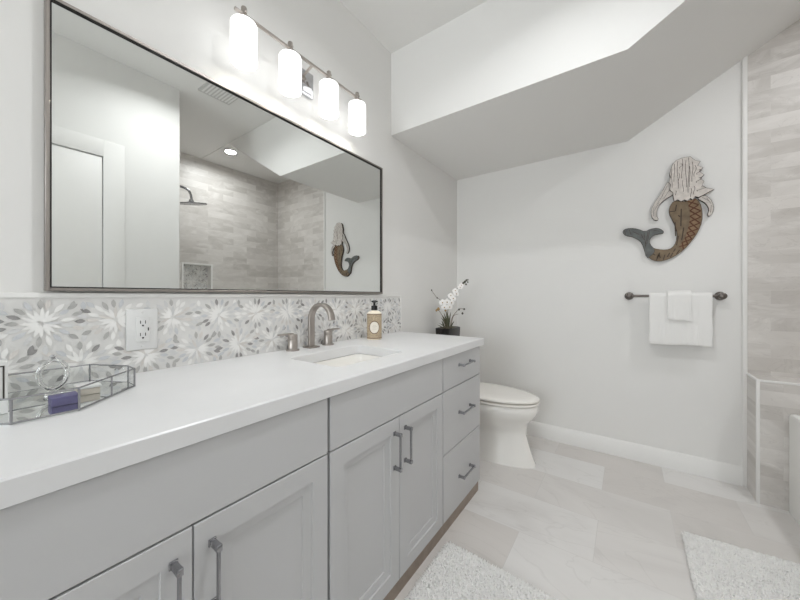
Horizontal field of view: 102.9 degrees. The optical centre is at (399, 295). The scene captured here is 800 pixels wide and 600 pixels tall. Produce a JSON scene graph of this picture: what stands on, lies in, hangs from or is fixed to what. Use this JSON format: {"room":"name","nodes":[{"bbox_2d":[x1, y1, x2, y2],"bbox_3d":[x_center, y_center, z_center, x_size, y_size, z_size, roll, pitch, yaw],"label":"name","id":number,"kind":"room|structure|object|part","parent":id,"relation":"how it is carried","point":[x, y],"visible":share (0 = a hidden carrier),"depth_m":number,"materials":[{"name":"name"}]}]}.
{"room":"bathroom","nodes":[
{"label":"bathroom","id":0,"kind":"room"},
{"bbox_2d":[0,0,456,333],"bbox_3d":[-1.254,-0.277,0.523,0.100,2.788,6.200,0,0,35],"label":"wall","id":1,"kind":"structure","parent":0,"point":[420,199],"depth_m":1.41,"materials":[{"name":"white paint"}]},
{"bbox_2d":[0,292,401,392],"bbox_3d":[-0.672,0.117,1.242,0.013,0.253,2.346,0,0,35],"label":"backsplash","id":2,"kind":"structure","parent":1,"relation":"attached to","point":[77,328],"depth_m":1.07,"materials":[{"name":"tile"}]},
{"bbox_2d":[126,308,157,350],"bbox_3d":[-0.822,0.106,1.017,0.010,0.130,0.082,0,0,35],"label":"outlet","id":3,"kind":"object","parent":2,"relation":"attached to","point":[141,324],"visible":1,"depth_m":1.01,"materials":[{"name":"white plastic"}]},
{"bbox_2d":[136,317,149,341],"bbox_3d":[-0.820,0.106,1.016,0.004,0.078,0.035,0,0,35],"label":"receptacle","id":4,"kind":"object","parent":3,"relation":"attached to","point":[142,323],"depth_m":1.01,"materials":[{"name":"white plastic"}]},
{"bbox_3d":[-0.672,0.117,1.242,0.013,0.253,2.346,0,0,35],"label":"edge trim","id":5,"kind":"part","parent":2,"relation":"part of","materials":[{"name":"grey tile"}]},
{"bbox_2d":[44,0,382,293],"bbox_3d":[-0.531,-0.407,1.426,0.028,0.787,1.423,0,0,35],"label":"wall mirror","id":6,"kind":"object","parent":1,"relation":"attached to","point":[160,175],"visible":1,"depth_m":1.10,"materials":[{"name":"clear mirror"}]},
{"bbox_2d":[230,5,365,135],"bbox_3d":[-0.430,-0.993,1.480,0.135,0.211,0.719,0,0,35],"label":"vanity light","id":7,"kind":"object","parent":1,"relation":"attached to","point":[294,81],"visible":1,"depth_m":1.36,"materials":[{"name":"white glass"}]},
{"bbox_2d":[241,5,246,15],"bbox_3d":[-0.594,-1.053,1.213,0.032,0.090,0.028,0,0,35],"label":"socket","id":8,"kind":"object","parent":7,"relation":"attached to","point":[243,8],"depth_m":1.20,"materials":[{"name":"silver metal"}]},
{"bbox_3d":[-0.594,-0.962,1.213,0.094,0.150,0.094,0,0,35],"label":"lamp shade","id":9,"kind":"part","parent":7,"relation":"part of","materials":[{"name":"white glass"}]},
{"bbox_2d":[288,41,292,49],"bbox_3d":[-0.475,-1.053,1.381,0.032,0.090,0.028,0,0,35],"label":"socket","id":10,"kind":"object","parent":7,"relation":"attached to","point":[290,45],"depth_m":1.37,"materials":[{"name":"silver metal"}]},
{"bbox_3d":[-0.475,-0.962,1.381,0.094,0.150,0.094,0,0,35],"label":"lamp shade","id":11,"kind":"part","parent":7,"relation":"part of","materials":[{"name":"white glass"}]},
{"bbox_3d":[-0.469,-1.028,1.523,0.021,0.120,0.130,0,0,35],"label":"plate","id":12,"kind":"part","parent":7,"relation":"part of","materials":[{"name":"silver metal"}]},
{"bbox_3d":[-0.434,-1.049,1.498,0.073,0.055,0.024,0,0,35],"label":"arm","id":13,"kind":"part","parent":7,"relation":"part of","materials":[{"name":"silver metal"}]},
{"bbox_2d":[326,70,331,78],"bbox_3d":[-0.348,-1.053,1.560,0.032,0.090,0.028,0,0,35],"label":"socket","id":14,"kind":"object","parent":7,"relation":"attached to","point":[328,75],"depth_m":1.55,"materials":[{"name":"silver metal"}]},
{"bbox_3d":[-0.348,-0.962,1.560,0.094,0.150,0.094,0,0,35],"label":"lamp shade","id":15,"kind":"part","parent":7,"relation":"part of","materials":[{"name":"white glass"}]},
{"bbox_3d":[-0.232,-0.962,1.723,0.094,0.150,0.094,0,0,35],"label":"lamp shade","id":16,"kind":"part","parent":7,"relation":"part of","materials":[{"name":"white glass"}]},
{"bbox_2d":[340,0,487,52],"bbox_3d":[-0.060,-1.641,-0.326,3.030,0.060,6.200,0,0,35],"label":"ceiling","id":17,"kind":"structure","parent":0,"point":[395,24],"depth_m":1.82,"materials":[{"name":"white paint"}]},
{"bbox_2d":[391,0,799,179],"bbox_3d":[1.387,-1.339,1.709,2.830,0.544,1.007,0,0,35],"label":"ceiling","id":18,"kind":"structure","parent":0,"point":[499,85],"depth_m":1.74,"materials":[{"name":"white paint"}]},
{"bbox_2d":[394,435,799,599],"bbox_3d":[-0.074,1.157,-0.346,3.030,0.080,6.250,0,0,35],"label":"floor","id":19,"kind":"structure","parent":0,"point":[581,523],"depth_m":1.56,"materials":[{"name":"tile"}]},
{"bbox_2d":[0,398,326,599],"bbox_3d":[-0.626,0.701,0.779,0.618,0.833,0.688,0,0,35],"label":"vanity cabinet","id":20,"kind":"object","parent":19,"relation":"on","point":[240,513],"visible":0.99,"depth_m":0.62,"materials":[{"name":"grey wood"}]},
{"bbox_3d":[-0.509,0.749,0.485,0.020,0.604,0.341,0,0,35],"label":"door","id":21,"kind":"part","parent":20,"relation":"part of","materials":[{"name":"grey paint"}]},
{"bbox_3d":[-0.407,0.560,0.582,0.034,0.139,0.015,0,0,35],"label":"handle","id":22,"kind":"part","parent":20,"relation":"part of","materials":[{"name":"silver metal"}]},
{"bbox_3d":[-0.368,0.560,0.637,0.034,0.139,0.015,0,0,35],"label":"handle","id":23,"kind":"part","parent":20,"relation":"part of","materials":[{"name":"silver metal"}]},
{"bbox_3d":[-0.310,0.749,0.765,0.020,0.604,0.341,0,0,35],"label":"door","id":24,"kind":"part","parent":20,"relation":"part of","materials":[{"name":"grey paint"}]},
{"bbox_2d":[326,359,442,599],"bbox_3d":[-0.226,0.701,1.343,0.618,0.833,0.683,0,0,35],"label":"vanity cabinet","id":25,"kind":"object","parent":19,"relation":"on","point":[384,453],"visible":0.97,"depth_m":1.12,"materials":[{"name":"grey wood"}]},
{"bbox_3d":[-0.108,0.749,1.050,0.020,0.604,0.338,0,0,35],"label":"door","id":26,"kind":"part","parent":25,"relation":"part of","materials":[{"name":"grey paint"}]},
{"bbox_3d":[-0.007,0.560,1.145,0.034,0.139,0.015,0,0,35],"label":"handle","id":27,"kind":"part","parent":25,"relation":"part of","materials":[{"name":"silver metal"}]},
{"bbox_3d":[0.032,0.560,1.201,0.034,0.139,0.015,0,0,35],"label":"handle","id":28,"kind":"part","parent":25,"relation":"part of","materials":[{"name":"silver metal"}]},
{"bbox_3d":[0.090,0.749,1.328,0.020,0.604,0.338,0,0,35],"label":"door","id":29,"kind":"part","parent":25,"relation":"part of","materials":[{"name":"grey paint"}]},
{"bbox_2d":[441,346,479,537],"bbox_3d":[0.105,0.700,1.808,0.618,0.834,0.453,0,0,35],"label":"vanity cabinet","id":30,"kind":"object","parent":19,"relation":"on","point":[461,371],"visible":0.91,"depth_m":1.61,"materials":[{"name":"grey wood"}]},
{"bbox_2d":[0,331,483,509],"bbox_3d":[-0.434,0.264,1.073,0.599,0.039,2.346,0,0,35],"label":"countertop","id":31,"kind":"structure","parent":30,"relation":"on","point":[167,410],"depth_m":0.72,"materials":[{"name":"white stone"}]},
{"bbox_2d":[0,364,135,424],"bbox_3d":[-0.830,0.218,0.726,0.301,0.050,0.352,0,0,35],"label":"glass tray","id":32,"kind":"object","parent":31,"relation":"on","point":[25,405],"visible":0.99,"depth_m":0.72,"materials":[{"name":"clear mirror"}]},
{"bbox_2d":[0,359,7,413],"bbox_3d":[-0.834,0.186,0.634,0.033,0.108,0.067,0,0,35],"label":"carton","id":33,"kind":"object","parent":32,"relation":"on","point":[3,362],"visible":0.91,"depth_m":0.65,"materials":[{"name":"white cardboard"}]},
{"bbox_2d":[35,355,69,397],"bbox_3d":[-0.831,0.190,0.764,0.032,0.098,0.058,0,0,35],"label":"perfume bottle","id":34,"kind":"object","parent":32,"relation":"in","point":[38,374],"visible":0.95,"depth_m":0.76,"materials":[{"name":"clear glass"}]},
{"bbox_2d":[48,391,77,406],"bbox_3d":[-0.753,0.231,0.714,0.044,0.018,0.044,0,0,35],"label":"box","id":35,"kind":"object","parent":32,"relation":"in","point":[66,398],"visible":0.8,"depth_m":0.70,"materials":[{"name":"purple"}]},
{"bbox_2d":[73,381,101,395],"bbox_3d":[-0.775,0.229,0.790,0.056,0.022,0.042,0,0,35],"label":"carton","id":36,"kind":"object","parent":32,"relation":"in","point":[94,388],"visible":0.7,"depth_m":0.78,"materials":[{"name":"beige cardboard"}]},
{"bbox_2d":[277,303,339,351],"bbox_3d":[-0.372,0.138,1.479,0.178,0.211,0.352,0,0,35],"label":"faucet","id":37,"kind":"object","parent":31,"relation":"on","point":[292,338],"visible":1,"depth_m":1.50,"materials":[{"name":"silver metal"}]},
{"bbox_3d":[-0.502,0.169,1.400,0.020,0.007,0.072,0,0,35],"label":"lever","id":38,"kind":"part","parent":37,"relation":"part of","materials":[{"name":"silver metal"}]},
{"bbox_3d":[-0.481,0.208,1.429,0.058,0.072,0.058,0,0,35],"label":"handle","id":39,"kind":"part","parent":37,"relation":"part of","materials":[{"name":"silver metal"}]},
{"bbox_3d":[-0.421,0.240,1.514,0.054,0.007,0.060,0,0,35],"label":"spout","id":40,"kind":"part","parent":37,"relation":"part of","materials":[{"name":"silver metal"}]},
{"bbox_3d":[-0.363,0.136,1.473,0.157,0.207,0.033,0,0,35],"label":"spout","id":41,"kind":"part","parent":37,"relation":"part of","materials":[{"name":"silver metal"}]},
{"bbox_3d":[-0.361,0.208,1.599,0.058,0.072,0.058,0,0,35],"label":"handle","id":42,"kind":"part","parent":37,"relation":"part of","materials":[{"name":"silver metal"}]},
{"bbox_2d":[314,354,382,366],"bbox_3d":[-0.210,0.345,1.335,0.306,0.120,0.427,0,0,35],"label":"sink","id":43,"kind":"object","parent":31,"relation":"in","point":[353,358],"visible":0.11,"depth_m":1.51,"materials":[{"name":"white ceramic"}]},
{"bbox_2d":[367,300,381,339],"bbox_3d":[-0.145,0.135,1.803,0.083,0.219,0.083,0,0,35],"label":"soap dispenser","id":44,"kind":"object","parent":31,"relation":"on","point":[374,317],"visible":1,"depth_m":1.77,"materials":[{"name":"beige plastic"}]},
{"bbox_2d":[431,279,468,335],"bbox_3d":[0.382,0.106,2.477,0.249,0.477,0.181,0,0,-35],"label":"potted orchid","id":45,"kind":"object","parent":31,"relation":"on","point":[448,329],"visible":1,"depth_m":2.45,"materials":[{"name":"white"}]},
{"bbox_3d":[0.328,0.047,2.453,0.060,0.049,0.016,0,0,17],"label":"flower","id":46,"kind":"part","parent":45,"relation":"part of","materials":[{"name":"white plant"}]},
{"bbox_3d":[0.374,0.293,2.476,0.116,0.102,0.218,0,0,35],"label":"pot","id":47,"kind":"part","parent":45,"relation":"part of","materials":[{"name":"black ceramic"}]},
{"bbox_3d":[0.320,0.592,1.652,0.020,0.290,0.445,0,0,35],"label":"drawer","id":48,"kind":"part","parent":30,"relation":"part of","materials":[{"name":"grey paint"}]},
{"bbox_3d":[0.320,0.896,1.652,0.020,0.310,0.445,0,0,35],"label":"drawer","id":49,"kind":"part","parent":30,"relation":"part of","materials":[{"name":"grey paint"}]},
{"bbox_3d":[0.320,0.365,1.652,0.020,0.156,0.445,0,0,35],"label":"drawer","id":50,"kind":"part","parent":30,"relation":"part of","materials":[{"name":"grey paint"}]},
{"bbox_3d":[0.348,0.904,1.645,0.034,0.015,0.147,0,0,35],"label":"handle","id":51,"kind":"part","parent":30,"relation":"part of","materials":[{"name":"silver metal"}]},
{"bbox_3d":[0.348,0.582,1.645,0.034,0.015,0.147,0,0,35],"label":"handle","id":52,"kind":"part","parent":30,"relation":"part of","materials":[{"name":"silver metal"}]},
{"bbox_3d":[0.348,0.345,1.645,0.034,0.015,0.147,0,0,35],"label":"handle","id":53,"kind":"part","parent":30,"relation":"part of","materials":[{"name":"silver metal"}]},
{"bbox_2d":[404,541,557,599],"bbox_3d":[0.185,1.104,0.916,0.578,0.024,0.899,0,0,35],"label":"bath mat","id":54,"kind":"object","parent":19,"relation":"on","point":[455,573],"visible":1,"depth_m":1.22,"materials":[{"name":"white fabric"}]},
{"bbox_2d":[480,382,539,468],"bbox_3d":[0.580,0.731,2.301,0.801,0.772,0.416,0,0,35],"label":"toilet","id":55,"kind":"object","parent":19,"relation":"on","point":[506,412],"visible":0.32,"depth_m":2.10,"materials":[{"name":"white ceramic"}]},
{"bbox_3d":[0.668,0.705,2.239,0.581,0.020,0.376,0,0,35],"label":"seat","id":56,"kind":"part","parent":55,"relation":"part of","materials":[{"name":"white plastic"}]},
{"bbox_3d":[0.669,0.679,2.238,0.582,0.032,0.380,0,0,35],"label":"lid","id":57,"kind":"part","parent":55,"relation":"part of","materials":[{"name":"white plastic"}]},
{"bbox_2d":[681,531,799,599],"bbox_3d":[1.292,1.105,1.050,0.488,0.022,0.866,0,0,35],"label":"bath mat","id":58,"kind":"object","parent":19,"relation":"on","point":[720,570],"visible":1,"depth_m":1.26,"materials":[{"name":"white fabric"}]},
{"bbox_2d":[789,414,799,525],"bbox_3d":[1.942,0.861,0.801,0.868,0.512,1.471,0,0,35],"label":"bathtub","id":59,"kind":"object","parent":19,"relation":"on","point":[794,419],"visible":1,"depth_m":1.59,"materials":[{"name":"white plastic"}]},
{"bbox_2d":[457,19,799,465],"bbox_3d":[1.748,-0.277,2.131,2.930,2.788,0.100,0,0,35],"label":"wall","id":60,"kind":"structure","parent":0,"point":[549,264],"depth_m":2.15,"materials":[{"name":"white paint"}]},
{"bbox_2d":[526,421,742,486],"bbox_3d":[1.267,1.060,2.403,1.831,0.113,0.014,0,0,35],"label":"baseboard","id":61,"kind":"structure","parent":60,"relation":"attached to","point":[703,467],"depth_m":2.14,"materials":[{"name":"white paint"}]},
{"bbox_2d":[623,156,713,261],"bbox_3d":[1.725,-0.551,2.071,0.455,0.648,0.023,0,0,35],"label":"sculpture","id":62,"kind":"object","parent":60,"relation":"attached to","point":[685,184],"visible":1,"depth_m":2.02,"materials":[{"name":"brown wood"}]},
{"bbox_3d":[1.720,-0.617,2.078,0.133,0.241,0.017,0,0,35],"label":"arm","id":63,"kind":"part","parent":62,"relation":"part of","materials":[{"name":"white wood"}]},
{"bbox_3d":[1.882,-0.553,1.963,0.071,0.132,0.017,0,0,35],"label":"arm","id":64,"kind":"part","parent":62,"relation":"part of","materials":[{"name":"white wood"}]},
{"bbox_2d":[625,292,726,299],"bbox_3d":[1.735,0.000,2.030,0.499,0.052,0.080,0,0,35],"label":"towel bar","id":65,"kind":"object","parent":60,"relation":"attached to","point":[719,295],"visible":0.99,"depth_m":1.94,"materials":[{"name":"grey metal"}]},
{"bbox_3d":[1.723,0.000,2.012,0.443,0.017,0.017,0,0,35],"label":"rod","id":66,"kind":"part","parent":65,"relation":"part of","materials":[{"name":"brown metal"}]},
{"bbox_2d":[667,290,691,320],"bbox_3d":[1.745,0.060,1.995,0.116,0.189,0.073,0,0,35],"label":"hand towel","id":67,"kind":"object","parent":65,"relation":"hanging from","point":[679,303],"visible":0.98,"depth_m":1.97,"materials":[{"name":"white fabric"}]},
{"bbox_2d":[649,293,712,346],"bbox_3d":[1.745,0.144,1.993,0.300,0.330,0.049,0,0,35],"label":"bath towel","id":68,"kind":"object","parent":65,"relation":"hanging from","point":[663,330],"visible":0.93,"depth_m":1.97,"materials":[{"name":"white fabric"}]},
{"bbox_2d":[742,56,747,486],"bbox_3d":[2.021,-0.143,1.869,0.022,2.520,0.012,0,0,35],"label":"trim","id":69,"kind":"structure","parent":60,"relation":"attached to","point":[745,59],"depth_m":1.86,"materials":[{"name":"white paint"}]},
{"bbox_2d":[747,374,799,510],"bbox_3d":[2.379,0.785,1.510,0.981,0.664,0.182,0,0,35],"label":"wall","id":70,"kind":"structure","parent":0,"point":[778,402],"depth_m":1.69,"materials":[{"name":"tile"}]},
{"bbox_2d":[746,373,799,503],"bbox_3d":[2.377,0.783,1.509,0.984,0.668,0.184,0,0,35],"label":"trim","id":71,"kind":"structure","parent":70,"relation":"attached to","point":[757,380],"depth_m":1.72,"materials":[{"name":"white paint"}]}
]}

